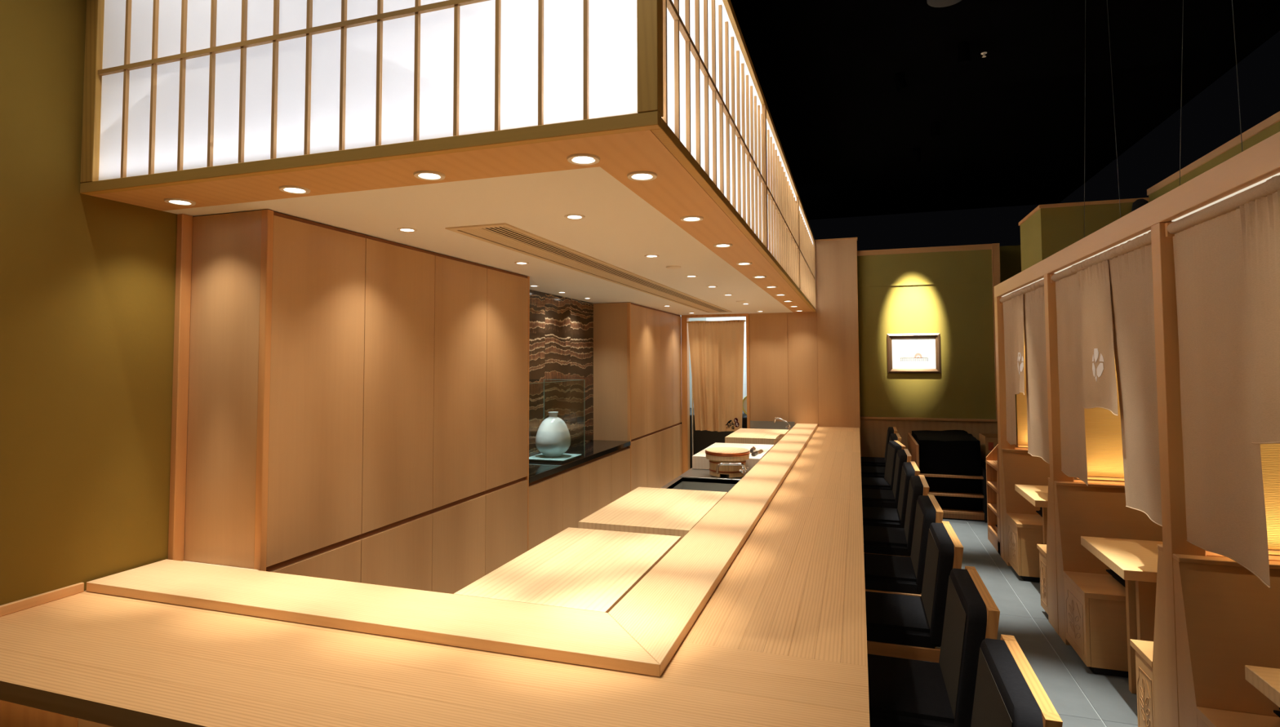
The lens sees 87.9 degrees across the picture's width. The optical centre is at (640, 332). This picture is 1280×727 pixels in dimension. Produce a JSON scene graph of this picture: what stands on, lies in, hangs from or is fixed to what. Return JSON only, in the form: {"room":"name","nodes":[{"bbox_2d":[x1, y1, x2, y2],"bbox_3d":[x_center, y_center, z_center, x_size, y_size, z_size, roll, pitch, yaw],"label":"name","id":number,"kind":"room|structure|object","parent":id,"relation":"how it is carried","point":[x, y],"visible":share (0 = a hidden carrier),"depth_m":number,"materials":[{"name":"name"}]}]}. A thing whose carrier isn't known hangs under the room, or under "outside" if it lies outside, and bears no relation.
{"room":"japanese sushi restaurant","nodes":[
{"label":"japanese sushi restaurant","id":0,"kind":"room"},
{"bbox_2d":[0,0,177,605],"bbox_3d":[-1.379,-0.137,4.140,0.100,3.750,9.400,-1,-3,18],"label":"wall","id":1,"kind":"structure","parent":0,"point":[87,282],"depth_m":2.25,"materials":[{"name":"green paint"}]},
{"bbox_2d":[0,582,84,617],"bbox_3d":[-2.111,0.846,1.654,0.014,0.032,1.303,-1,-3,18],"label":"trim","id":2,"kind":"structure","parent":1,"relation":"attached to","point":[46,597],"depth_m":2.15,"materials":[{"name":"brown wood"}]},
{"bbox_2d":[168,213,192,561],"bbox_3d":[-1.804,0.218,2.603,0.032,1.367,0.045,-1,-3,18],"label":"trim","id":3,"kind":"structure","parent":1,"relation":"attached to","point":[184,222],"depth_m":2.59,"materials":[{"name":"brown wood"}]},
{"bbox_2d":[89,129,813,315],"bbox_3d":[0.074,-0.370,5.143,2.050,0.020,6.614,-1,-3,18],"label":"ceiling","id":4,"kind":"structure","parent":0,"point":[619,228],"depth_m":2.55,"materials":[{"name":"white paint"}]},
{"bbox_2d":[413,170,445,181],"bbox_3d":[-0.662,-0.492,2.082,0.096,0.010,0.096,-1,-3,18],"label":"recessed light","id":5,"kind":"object","parent":4,"relation":"in","point":[425,175],"visible":1,"depth_m":2.08,"materials":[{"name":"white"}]},
{"bbox_2d":[566,153,599,165],"bbox_3d":[-0.166,-0.501,1.920,0.096,0.010,0.096,-1,-3,18],"label":"recessed light","id":6,"kind":"object","parent":4,"relation":"in","point":[584,159],"visible":1,"depth_m":1.91,"materials":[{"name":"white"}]},
{"bbox_2d":[444,222,732,312],"bbox_3d":[0.116,-0.346,5.393,0.295,0.006,5.350,-1,-3,18],"label":"ceiling vent","id":7,"kind":"object","parent":4,"relation":"in","point":[504,235],"visible":1,"depth_m":3.78,"materials":[{"name":"beige paint"}]},
{"bbox_2d":[626,171,657,181],"bbox_3d":[0.004,-0.494,2.096,0.096,0.010,0.096,-1,-3,18],"label":"recessed light","id":8,"kind":"object","parent":4,"relation":"in","point":[637,175],"visible":1,"depth_m":2.09,"materials":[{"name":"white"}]},
{"bbox_2d":[528,289,593,457],"bbox_3d":[-0.814,0.348,5.647,0.029,1.365,2.108,-1,-3,18],"label":"wall niche","id":9,"kind":"object","parent":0,"point":[561,340],"visible":0.59,"depth_m":5.95,"materials":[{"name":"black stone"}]},
{"bbox_2d":[688,293,816,408],"bbox_3d":[1.912,0.682,9.923,2.552,2.600,0.108,-1,-3,18],"label":"wall","id":10,"kind":"structure","parent":0,"point":[744,374],"depth_m":10.05,"materials":[{"name":"white paint"}]},
{"bbox_2d":[748,239,859,427],"bbox_3d":[1.957,0.405,8.024,1.282,2.985,0.090,-1,-3,18],"label":"wall partition","id":11,"kind":"structure","parent":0,"point":[804,366],"depth_m":7.94,"materials":[{"name":"brown wood"}]},
{"bbox_2d":[686,320,746,431],"bbox_3d":[0.937,0.542,8.261,0.750,1.378,0.088,-1,-3,18],"label":"curtain","id":12,"kind":"object","parent":11,"relation":"hanging from","point":[716,347],"visible":0.99,"depth_m":8.26,"materials":[{"name":"fabric"}]},
{"bbox_2d":[746,313,750,428],"bbox_3d":[1.337,0.840,8.207,0.034,2.137,0.112,-1,-3,18],"label":"trim","id":13,"kind":"structure","parent":11,"relation":"attached to","point":[747,314],"depth_m":8.17,"materials":[{"name":"brown wood"}]},
{"bbox_2d":[857,249,995,419],"bbox_3d":[3.289,0.044,7.715,1.442,1.930,0.100,-1,-3,18],"label":"wall","id":14,"kind":"structure","parent":0,"point":[962,313],"depth_m":7.65,"materials":[{"name":"green paint"}]},
{"bbox_2d":[887,333,941,373],"bbox_3d":[3.155,0.246,7.678,0.570,0.460,0.034,-1,-3,18],"label":"framed picture","id":15,"kind":"object","parent":14,"relation":"attached to","point":[910,353],"visible":1,"depth_m":7.68,"materials":[{"name":"brown metal"}]},
{"bbox_2d":[900,351,928,360],"bbox_3d":[3.161,0.276,7.680,0.294,0.115,0.002,-1,-3,18],"label":"print","id":16,"kind":"object","parent":15,"relation":"attached to","point":[904,355],"depth_m":7.68,"materials":[{"name":"white paper"}]},
{"bbox_2d":[857,244,991,256],"bbox_3d":[3.286,-0.950,7.762,1.442,0.060,0.135,-1,-3,18],"label":"trim","id":17,"kind":"structure","parent":14,"relation":"attached to","point":[982,246],"depth_m":7.69,"materials":[{"name":"brown wood"}]},
{"bbox_2d":[857,280,991,287],"bbox_3d":[3.268,-0.561,7.691,1.437,0.027,0.014,-1,-3,18],"label":"trim","id":18,"kind":"structure","parent":14,"relation":"attached to","point":[982,281],"depth_m":7.67,"materials":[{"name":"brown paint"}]},
{"bbox_2d":[860,417,996,422],"bbox_3d":[3.308,0.999,7.608,1.512,0.028,0.035,-1,-3,18],"label":"trim","id":19,"kind":"structure","parent":14,"relation":"attached to","point":[861,418],"depth_m":7.59,"materials":[{"name":"brown wood"}]},
{"bbox_2d":[860,419,997,457],"bbox_3d":[3.328,1.442,7.645,1.512,0.870,0.095,-1,-3,18],"label":"wainscoting","id":20,"kind":"structure","parent":14,"relation":"attached to","point":[873,433],"depth_m":7.71,"materials":[{"name":"brown wood"}]},
{"bbox_2d":[991,243,1000,422],"bbox_3d":[4.009,0.001,7.477,0.075,1.990,0.150,-1,-3,18],"label":"trim","id":21,"kind":"structure","parent":14,"relation":"attached to","point":[995,246],"depth_m":7.44,"materials":[{"name":"brown wood"}]},
{"bbox_2d":[867,518,1137,726],"bbox_3d":[1.362,1.770,4.427,5.670,0.066,11.800,-1,-3,18],"label":"floor","id":22,"kind":"structure","parent":0,"point":[1081,697],"depth_m":3.54,"materials":[{"name":"grey tile"}]},
{"bbox_2d":[183,209,365,582],"bbox_3d":[-1.530,0.612,2.798,0.415,2.132,0.533,-1,-3,18],"label":"wall panel","id":23,"kind":"object","parent":22,"relation":"on","point":[274,464],"visible":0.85,"depth_m":2.60,"materials":[{"name":"brown wood"}]},
{"bbox_2d":[359,235,435,591],"bbox_3d":[-1.366,0.633,3.301,0.413,2.132,0.522,-1,-3,18],"label":"wall panel","id":24,"kind":"object","parent":22,"relation":"on","point":[395,538],"visible":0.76,"depth_m":3.22,"materials":[{"name":"brown wood"}]},
{"bbox_2d":[0,426,870,726],"bbox_3d":[0.244,1.370,4.756,2.550,0.782,7.098,-1,-3,18],"label":"countertop","id":25,"kind":"structure","parent":22,"relation":"on","point":[780,641],"depth_m":1.73,"materials":[{"name":"brown wood"}]},
{"bbox_2d":[86,423,817,676],"bbox_3d":[0.103,0.989,5.085,2.064,0.031,6.591,-1,-3,18],"label":"counter ledge","id":26,"kind":"object","parent":25,"relation":"on","point":[642,633],"visible":1,"depth_m":2.08,"materials":[{"name":"brown wood"}]},
{"bbox_2d":[430,253,487,594],"bbox_3d":[-1.204,0.655,3.798,0.413,2.132,0.520,-1,-3,18],"label":"wall panel","id":27,"kind":"object","parent":22,"relation":"on","point":[458,512],"visible":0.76,"depth_m":3.71,"materials":[{"name":"brown wood"}]},
{"bbox_2d":[483,266,529,575],"bbox_3d":[-1.038,0.677,4.306,0.414,2.132,0.546,-1,-3,18],"label":"wall panel","id":28,"kind":"object","parent":22,"relation":"on","point":[506,493],"visible":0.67,"depth_m":4.22,"materials":[{"name":"brown wood"}]},
{"bbox_2d":[528,471,562,550],"bbox_3d":[-0.867,1.401,4.795,0.413,0.728,0.542,-1,-3,18],"label":"base cabinet","id":29,"kind":"object","parent":22,"relation":"on","point":[545,494],"visible":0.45,"depth_m":4.72,"materials":[{"name":"brown wood"}]},
{"bbox_2d":[528,440,630,483],"bbox_3d":[-0.622,1.047,5.554,0.415,0.041,2.108,-1,-3,18],"label":"countertop","id":30,"kind":"structure","parent":29,"relation":"on","point":[593,449],"depth_m":5.50,"materials":[{"name":"black stone"}]},
{"bbox_2d":[528,453,582,462],"bbox_3d":[-0.700,1.006,5.320,0.342,0.022,0.355,-1,-3,18],"label":"glass tray","id":31,"kind":"object","parent":30,"relation":"on","point":[540,457],"visible":0.64,"depth_m":5.22,"materials":[{"name":"teal"}]},
{"bbox_2d":[535,411,570,457],"bbox_3d":[-0.704,0.819,5.337,0.283,0.352,0.283,-1,-3,18],"label":"porcelain vase","id":32,"kind":"object","parent":31,"relation":"on","point":[553,438],"visible":1,"depth_m":5.24,"materials":[{"name":"white ceramic"}]},
{"bbox_2d":[560,462,589,530],"bbox_3d":[-0.702,1.422,5.300,0.413,0.728,0.518,-1,-3,18],"label":"base cabinet","id":33,"kind":"object","parent":22,"relation":"on","point":[575,480],"visible":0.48,"depth_m":5.22,"materials":[{"name":"brown wood"}]},
{"bbox_2d":[586,453,611,515],"bbox_3d":[-0.540,1.444,5.796,0.413,0.728,0.523,-1,-3,18],"label":"base cabinet","id":34,"kind":"object","parent":22,"relation":"on","point":[600,468],"visible":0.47,"depth_m":5.72,"materials":[{"name":"brown wood"}]},
{"bbox_2d":[608,446,630,502],"bbox_3d":[-0.378,1.465,6.293,0.413,0.728,0.518,-1,-3,18],"label":"base cabinet","id":35,"kind":"object","parent":22,"relation":"on","point":[620,459],"visible":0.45,"depth_m":6.22,"materials":[{"name":"brown wood"}]},
{"bbox_2d":[593,302,646,491],"bbox_3d":[-0.216,0.785,6.824,0.414,2.132,0.533,-1,-3,18],"label":"wall panel","id":36,"kind":"object","parent":22,"relation":"on","point":[620,329],"visible":0.66,"depth_m":6.61,"materials":[{"name":"brown wood"}]},
{"bbox_2d":[645,306,661,488],"bbox_3d":[-0.052,0.807,7.329,0.413,2.132,0.525,-1,-3,18],"label":"wall panel","id":37,"kind":"object","parent":22,"relation":"on","point":[653,316],"visible":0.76,"depth_m":7.26,"materials":[{"name":"brown wood"}]},
{"bbox_2d":[659,310,673,487],"bbox_3d":[0.111,0.829,7.830,0.413,2.132,0.526,-1,-3,18],"label":"wall panel","id":38,"kind":"object","parent":22,"relation":"on","point":[666,430],"visible":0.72,"depth_m":7.75,"materials":[{"name":"brown wood"}]},
{"bbox_2d":[671,313,682,479],"bbox_3d":[0.257,0.848,8.278,0.413,2.132,0.414,-1,-3,18],"label":"wall panel","id":39,"kind":"object","parent":22,"relation":"on","point":[677,341],"visible":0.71,"depth_m":8.21,"materials":[{"name":"brown wood"}]},
{"bbox_2d":[680,315,689,473],"bbox_3d":[0.572,0.854,8.456,0.075,2.137,0.112,-1,-3,18],"label":"trim","id":40,"kind":"structure","parent":22,"relation":"on","point":[685,336],"depth_m":8.41,"materials":[{"name":"brown wood"}]},
{"bbox_2d":[680,408,746,469],"bbox_3d":[0.980,1.542,9.389,1.000,0.838,1.330,-1,-3,18],"label":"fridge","id":41,"kind":"object","parent":22,"relation":"on","point":[703,439],"visible":0.04,"depth_m":8.75,"materials":[{"name":"black"}]},
{"bbox_2d":[661,421,794,493],"bbox_3d":[0.618,1.323,5.057,0.550,0.740,6.298,-1,-3,18],"label":"countertop","id":42,"kind":"structure","parent":22,"relation":"on","point":[692,479],"depth_m":4.85,"materials":[{"name":"grey"}]},
{"bbox_2d":[453,527,680,613],"bbox_3d":[-0.217,0.912,2.499,0.526,0.100,0.903,-1,-3,18],"label":"cutting board","id":43,"kind":"object","parent":42,"relation":"on","point":[575,568],"visible":0.73,"depth_m":2.38,"materials":[{"name":"brown wood"}]},
{"bbox_2d":[577,487,727,539],"bbox_3d":[0.102,0.954,3.460,0.536,0.100,0.905,-1,-3,18],"label":"cutting board","id":44,"kind":"object","parent":42,"relation":"on","point":[644,510],"visible":0.63,"depth_m":3.31,"materials":[{"name":"brown wood"}]},
{"bbox_2d":[705,447,750,477],"bbox_3d":[0.650,0.973,4.973,0.332,0.184,0.332,-1,-3,18],"label":"tub","id":45,"kind":"object","parent":42,"relation":"on","point":[716,455],"visible":0.92,"depth_m":4.86,"materials":[{"name":"brown wood"}]},
{"bbox_2d":[692,442,774,471],"bbox_3d":[0.803,1.046,5.609,0.536,0.100,0.910,-1,-3,18],"label":"cutting board","id":46,"kind":"object","parent":42,"relation":"on","point":[700,461],"visible":0.37,"depth_m":5.31,"materials":[{"name":"white wood"}]},
{"bbox_2d":[724,428,789,444],"bbox_3d":[1.228,1.102,6.911,0.536,0.100,0.910,-1,-3,18],"label":"cutting board","id":47,"kind":"object","parent":42,"relation":"on","point":[743,436],"visible":0.73,"depth_m":6.64,"materials":[{"name":"brown wood"}]},
{"bbox_2d":[860,426,897,466],"bbox_3d":[2.582,1.468,7.374,0.497,0.800,0.455,-1,-3,19],"label":"bar chair","id":48,"kind":"object","parent":22,"relation":"on","point":[865,461],"visible":0.31,"depth_m":7.22,"materials":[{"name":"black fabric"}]},
{"bbox_2d":[884,426,893,466],"bbox_3d":[2.738,1.268,7.328,0.103,0.405,0.447,-1,-3,19],"label":"cushion","id":49,"kind":"object","parent":48,"relation":"on","point":[891,429],"depth_m":7.17,"materials":[{"name":"black fabric"}]},
{"bbox_2d":[861,433,901,478],"bbox_3d":[2.359,1.439,6.705,0.497,0.800,0.455,-1,-3,18],"label":"bar chair","id":50,"kind":"object","parent":22,"relation":"on","point":[866,471],"visible":0.2,"depth_m":6.55,"materials":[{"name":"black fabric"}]},
{"bbox_2d":[861,466,885,478],"bbox_3d":[2.316,1.421,6.721,0.405,0.067,0.439,-1,-3,18],"label":"seat cushion","id":51,"kind":"object","parent":50,"relation":"on","point":[866,471],"depth_m":6.55,"materials":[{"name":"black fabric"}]},
{"bbox_2d":[861,440,906,490],"bbox_3d":[2.121,1.411,6.051,0.497,0.800,0.455,-1,-3,12],"label":"bar chair","id":52,"kind":"object","parent":22,"relation":"on","point":[875,483],"visible":0.44,"depth_m":5.94,"materials":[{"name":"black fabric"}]},
{"bbox_2d":[861,477,891,490],"bbox_3d":[2.076,1.393,6.061,0.405,0.067,0.439,-1,-3,12],"label":"seat cushion","id":53,"kind":"object","parent":52,"relation":"on","point":[875,483],"depth_m":5.94,"materials":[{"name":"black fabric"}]},
{"bbox_2d":[884,440,902,490],"bbox_3d":[2.283,1.212,6.024,0.103,0.405,0.447,-1,-3,12],"label":"cushion","id":54,"kind":"object","parent":52,"relation":"on","point":[893,446],"depth_m":5.95,"materials":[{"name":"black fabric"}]},
{"bbox_2d":[862,448,911,508],"bbox_3d":[1.959,1.386,5.478,0.497,0.800,0.455,-1,-3,18],"label":"bar chair","id":55,"kind":"object","parent":22,"relation":"on","point":[888,499],"visible":0.5,"depth_m":5.30,"materials":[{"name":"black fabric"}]},
{"bbox_2d":[862,488,897,508],"bbox_3d":[1.915,1.369,5.493,0.405,0.067,0.439,-1,-3,18],"label":"seat cushion","id":56,"kind":"object","parent":55,"relation":"on","point":[870,497],"depth_m":5.31,"materials":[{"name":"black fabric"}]},
{"bbox_2d":[892,449,906,506],"bbox_3d":[2.116,1.186,5.436,0.103,0.405,0.447,-1,-3,18],"label":"cushion","id":57,"kind":"object","parent":55,"relation":"on","point":[901,455],"depth_m":5.26,"materials":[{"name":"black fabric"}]},
{"bbox_2d":[862,461,919,528],"bbox_3d":[1.731,1.356,4.780,0.497,0.800,0.455,-1,-3,18],"label":"bar chair","id":58,"kind":"object","parent":22,"relation":"on","point":[872,516],"visible":0.52,"depth_m":4.62,"materials":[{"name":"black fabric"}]},
{"bbox_2d":[862,506,901,528],"bbox_3d":[1.687,1.339,4.795,0.405,0.067,0.439,-1,-3,18],"label":"seat cushion","id":59,"kind":"object","parent":58,"relation":"on","point":[872,516],"depth_m":4.67,"materials":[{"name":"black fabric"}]},
{"bbox_2d":[897,462,915,528],"bbox_3d":[1.889,1.156,4.737,0.103,0.405,0.447,-1,-3,18],"label":"cushion","id":60,"kind":"object","parent":58,"relation":"on","point":[908,468],"depth_m":4.57,"materials":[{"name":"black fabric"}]},
{"bbox_2d":[862,475,929,557],"bbox_3d":[1.547,1.331,4.201,0.497,0.800,0.455,-1,-3,19],"label":"bar chair","id":61,"kind":"object","parent":22,"relation":"on","point":[891,541],"visible":0.53,"depth_m":4.03,"materials":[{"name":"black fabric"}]},
{"bbox_2d":[862,525,910,556],"bbox_3d":[1.504,1.314,4.217,0.405,0.067,0.439,-1,-3,19],"label":"seat cushion","id":62,"kind":"object","parent":61,"relation":"on","point":[891,541],"depth_m":4.05,"materials":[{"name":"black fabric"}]},
{"bbox_2d":[906,475,923,555],"bbox_3d":[1.703,1.131,4.155,0.103,0.405,0.447,-1,-3,19],"label":"cushion","id":63,"kind":"object","parent":61,"relation":"on","point":[916,482],"depth_m":3.97,"materials":[{"name":"black fabric"}]},
{"bbox_2d":[863,494,943,596],"bbox_3d":[1.334,1.304,3.561,0.497,0.800,0.455,-1,-3,18],"label":"bar chair","id":64,"kind":"object","parent":22,"relation":"on","point":[884,574],"visible":0.58,"depth_m":3.39,"materials":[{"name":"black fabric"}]},
{"bbox_2d":[863,553,921,594],"bbox_3d":[1.290,1.286,3.576,0.405,0.067,0.439,-1,-3,18],"label":"seat cushion","id":65,"kind":"object","parent":64,"relation":"on","point":[884,574],"depth_m":3.41,"materials":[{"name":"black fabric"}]},
{"bbox_2d":[910,495,936,591],"bbox_3d":[1.491,1.104,3.519,0.103,0.405,0.447,-1,-3,18],"label":"cushion","id":66,"kind":"object","parent":64,"relation":"on","point":[926,508],"depth_m":3.37,"materials":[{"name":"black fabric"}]},
{"bbox_2d":[865,520,963,662],"bbox_3d":[1.130,1.277,2.937,0.497,0.800,0.455,-1,-3,18],"label":"bar chair","id":67,"kind":"object","parent":22,"relation":"on","point":[898,626],"visible":0.6,"depth_m":2.75,"materials":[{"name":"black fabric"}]},
{"bbox_2d":[865,591,940,648],"bbox_3d":[1.086,1.259,2.952,0.405,0.067,0.439,-1,-3,18],"label":"seat cushion","id":68,"kind":"object","parent":67,"relation":"on","point":[893,621],"depth_m":2.78,"materials":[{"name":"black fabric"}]},
{"bbox_2d":[920,522,954,646],"bbox_3d":[1.287,1.077,2.895,0.103,0.405,0.447,-1,-3,18],"label":"cushion","id":69,"kind":"object","parent":67,"relation":"on","point":[940,555],"depth_m":2.72,"materials":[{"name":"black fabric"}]},
{"bbox_2d":[867,566,999,726],"bbox_3d":[0.908,1.248,2.258,0.497,0.800,0.455,-1,-3,18],"label":"bar chair","id":70,"kind":"object","parent":22,"relation":"on","point":[903,692],"visible":0.65,"depth_m":2.13,"materials":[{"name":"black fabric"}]},
{"bbox_2d":[867,654,954,726],"bbox_3d":[0.865,1.230,2.273,0.405,0.067,0.439,-1,-3,18],"label":"seat cushion","id":71,"kind":"object","parent":70,"relation":"on","point":[903,692],"depth_m":2.19,"materials":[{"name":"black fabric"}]},
{"bbox_2d":[938,568,986,726],"bbox_3d":[1.066,1.048,2.215,0.103,0.405,0.447,-1,-3,18],"label":"cushion","id":72,"kind":"object","parent":70,"relation":"on","point":[965,621],"depth_m":2.08,"materials":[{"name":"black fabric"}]},
{"bbox_2d":[907,432,987,523],"bbox_3d":[3.190,1.488,6.981,0.625,0.720,1.162,-1,-3,18],"label":"display shelf","id":73,"kind":"object","parent":22,"relation":"on","point":[913,446],"visible":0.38,"depth_m":6.47,"materials":[{"name":"brown wood"}]},
{"bbox_2d":[911,430,981,475],"bbox_3d":[3.196,1.249,7.010,0.568,0.345,1.023,-1,-3,18],"label":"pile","id":74,"kind":"object","parent":73,"relation":"on","point":[948,452],"visible":0.87,"depth_m":6.56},
{"bbox_2d":[981,458,986,469],"bbox_3d":[3.533,1.554,6.624,0.235,0.555,0.500,-1,-3,18],"label":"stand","id":75,"kind":"object","parent":22,"relation":"on","point":[983,462],"visible":0.08,"depth_m":6.56,"materials":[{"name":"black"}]},
{"bbox_2d":[978,433,998,462],"bbox_3d":[3.521,1.152,6.618,0.210,0.243,0.352,-1,-3,18],"label":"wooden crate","id":76,"kind":"object","parent":75,"relation":"on","point":[988,442],"visible":0.32,"depth_m":6.52,"materials":[{"name":"brown wood"}]},
{"bbox_2d":[986,435,1017,555],"bbox_3d":[3.087,1.332,5.466,0.342,0.900,0.547,-1,-3,18],"label":"bookcase","id":77,"kind":"object","parent":22,"relation":"on","point":[991,467],"visible":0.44,"depth_m":5.73,"materials":[{"name":"brown wood"}]},
{"bbox_2d":[970,634,1062,726],"bbox_3d":[0.711,1.222,1.652,0.497,0.800,0.455,-1,-3,18],"label":"bar chair","id":78,"kind":"object","parent":22,"relation":"on","point":[1008,692],"visible":1,"depth_m":1.59,"materials":[{"name":"black leather"}]},
{"bbox_2d":[1006,512,1043,582],"bbox_3d":[3.219,1.547,4.673,1.076,0.397,0.358,-1,-3,18],"label":"bench","id":79,"kind":"object","parent":22,"relation":"on","point":[1024,531],"visible":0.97,"depth_m":4.67,"materials":[{"name":"brown wood"}]},
{"bbox_2d":[1014,484,1048,544],"bbox_3d":[3.104,1.400,4.314,1.068,0.659,0.570,-1,-3,18],"label":"table","id":80,"kind":"object","parent":22,"relation":"on","point":[1037,495],"visible":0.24,"depth_m":4.50,"materials":[{"name":"brown wood"}]},
{"bbox_2d":[996,446,1077,566],"bbox_3d":[3.334,1.330,5.032,1.077,0.861,0.375,-1,-3,18],"label":"wall","id":81,"kind":"structure","parent":22,"relation":"on","point":[1019,467],"depth_m":5.05,"materials":[{"name":"brown wood"}]},
{"bbox_2d":[1036,544,1048,614],"bbox_3d":[2.963,1.513,3.888,1.076,0.397,0.215,-1,-3,18],"label":"bench","id":82,"kind":"object","parent":22,"relation":"on","point":[1042,548],"visible":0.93,"depth_m":4.04,"materials":[{"name":"brown wood"}]},
{"bbox_2d":[1062,571,1128,677],"bbox_3d":[2.767,1.487,3.287,1.076,0.397,0.358,-1,-3,18],"label":"bench","id":83,"kind":"object","parent":22,"relation":"on","point":[1095,611],"visible":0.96,"depth_m":3.28,"materials":[{"name":"brown wood"}]},
{"bbox_2d":[1046,477,1162,645],"bbox_3d":[2.877,1.270,3.631,1.077,0.861,0.345,-1,-3,18],"label":"wall","id":84,"kind":"structure","parent":22,"relation":"on","point":[1099,508],"depth_m":3.65,"materials":[{"name":"brown wood"}]},
{"bbox_2d":[1080,536,1162,693],"bbox_3d":[2.646,1.340,2.909,1.068,0.659,0.570,-1,-3,18],"label":"table","id":85,"kind":"object","parent":22,"relation":"on","point":[1135,562],"visible":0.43,"depth_m":3.02,"materials":[{"name":"brown wood"}]},
{"bbox_2d":[993,131,1279,726],"bbox_3d":[2.046,0.585,2.536,0.200,2.140,5.734,-1,-3,18],"label":"frame","id":86,"kind":"object","parent":22,"relation":"on","point":[1251,167],"visible":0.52,"depth_m":2.40,"materials":[{"name":"brown wood"}]},
{"bbox_2d":[1016,329,1027,447],"bbox_3d":[3.335,0.406,4.980,0.895,1.385,0.153,-1,-3,18],"label":"bamboo blind","id":87,"kind":"object","parent":86,"relation":"hanging from","point":[1021,399],"visible":0.12,"depth_m":5.16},
{"bbox_2d":[1000,279,1049,464],"bbox_3d":[2.620,0.262,4.521,0.051,1.132,1.361,-1,-3,18],"label":"curtain","id":88,"kind":"object","parent":86,"relation":"hanging from","point":[1024,308],"visible":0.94,"depth_m":4.41,"materials":[{"name":"beige fabric"}]},
{"bbox_2d":[1076,356,1124,480],"bbox_3d":[2.882,0.346,3.593,0.895,1.385,0.153,-1,-3,18],"label":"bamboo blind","id":89,"kind":"object","parent":86,"relation":"hanging from","point":[1103,429],"visible":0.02,"depth_m":3.74,"materials":[{"name":"wood"}]},
{"bbox_2d":[1050,231,1162,526],"bbox_3d":[2.163,0.201,3.123,0.052,1.132,1.416,-1,-3,18],"label":"curtain","id":90,"kind":"object","parent":86,"relation":"hanging from","point":[1105,311],"visible":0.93,"depth_m":2.92,"materials":[{"name":"beige fabric"}]},
{"bbox_2d":[1165,175,1279,588],"bbox_3d":[1.698,0.140,1.699,0.052,1.132,1.417,-1,-3,18],"label":"curtain","id":91,"kind":"object","parent":86,"relation":"hanging from","point":[1227,251],"visible":1,"depth_m":2.04,"materials":[{"name":"beige fabric"}]},
{"bbox_2d":[1260,443,1279,555],"bbox_3d":[2.418,0.285,2.169,0.895,1.385,0.153,-1,-3,18],"label":"bamboo blind","id":92,"kind":"object","parent":86,"relation":"hanging from","point":[1269,453],"visible":0.02,"depth_m":2.30,"materials":[{"name":"wood"}]},
{"bbox_2d":[1129,639,1155,726],"bbox_3d":[2.498,1.452,2.464,1.076,0.397,0.215,-1,-3,18],"label":"bench","id":93,"kind":"object","parent":22,"relation":"on","point":[1144,650],"visible":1,"depth_m":2.62,"materials":[{"name":"brown wood"}]},
{"bbox_2d":[1152,544,1279,726],"bbox_3d":[2.412,1.208,2.207,1.077,0.861,0.345,-1,-3,18],"label":"wall","id":94,"kind":"structure","parent":22,"relation":"on","point":[1228,620],"depth_m":2.24,"materials":[{"name":"brown wood"}]},
{"bbox_2d":[1195,706,1279,726],"bbox_3d":[2.302,1.426,1.863,1.076,0.397,0.358,-1,-3,18],"label":"bench","id":95,"kind":"object","parent":22,"relation":"on","point":[1206,717],"visible":1,"depth_m":2.13,"materials":[{"name":"brown wood"}]},
{"bbox_2d":[1244,665,1279,707],"bbox_3d":[2.181,1.278,1.487,1.068,0.659,0.570,-1,-3,18],"label":"table","id":96,"kind":"object","parent":22,"relation":"on","point":[1265,680],"visible":1,"depth_m":1.86,"materials":[{"name":"brown wood"}]},
{"bbox_2d":[730,0,1279,220],"bbox_3d":[1.349,-2.029,4.595,5.670,0.050,11.800,-1,-3,18],"label":"ceiling","id":97,"kind":"structure","parent":0,"point":[1019,123],"depth_m":5.29,"materials":[{"name":"black paint"}]},
{"bbox_2d":[999,245,1021,435],"bbox_3d":[4.814,0.416,7.886,1.200,2.930,0.100,-1,-3,18],"label":"wall","id":98,"kind":"structure","parent":0,"point":[1010,255],"depth_m":8.01,"materials":[{"name":"green paint"}]},
{"bbox_2d":[1020,202,1133,271],"bbox_3d":[3.684,0.399,5.424,0.825,2.755,0.700,-1,-3,18],"label":"wall","id":99,"kind":"structure","parent":0,"point":[1047,232],"depth_m":5.23,"materials":[{"name":"green paint"}]},
{"bbox_2d":[1018,197,1149,226],"bbox_3d":[3.674,-0.990,5.487,0.835,0.027,0.720,-1,-3,18],"label":"trim","id":100,"kind":"structure","parent":99,"relation":"attached to","point":[1131,200],"depth_m":5.19,"materials":[{"name":"brown wood"}]},
{"bbox_2d":[1148,120,1279,202],"bbox_3d":[2.811,0.210,1.579,0.100,2.800,7.160,-1,-3,18],"label":"wall","id":101,"kind":"structure","parent":0,"point":[1273,129],"depth_m":4.06,"materials":[{"name":"green paint"}]},
{"bbox_2d":[1146,111,1279,195],"bbox_3d":[2.806,-1.211,1.642,0.120,0.045,7.160,-1,-3,18],"label":"trim","id":102,"kind":"structure","parent":101,"relation":"attached to","point":[1275,118],"depth_m":4.05,"materials":[{"name":"brown wood"}]},
{"bbox_3d":[0.078,-1.218,5.170,2.070,0.010,6.630,-1,-3,18],"label":"ceiling","id":103,"kind":"structure","parent":0,"visible":0},
{"bbox_2d":[80,0,816,311],"bbox_3d":[0.082,-0.792,5.142,2.080,0.864,6.645,-1,-3,18],"label":"shoji lightbox","id":104,"kind":"object","parent":103,"relation":"hanging from","point":[176,92],"visible":1,"depth_m":2.03,"materials":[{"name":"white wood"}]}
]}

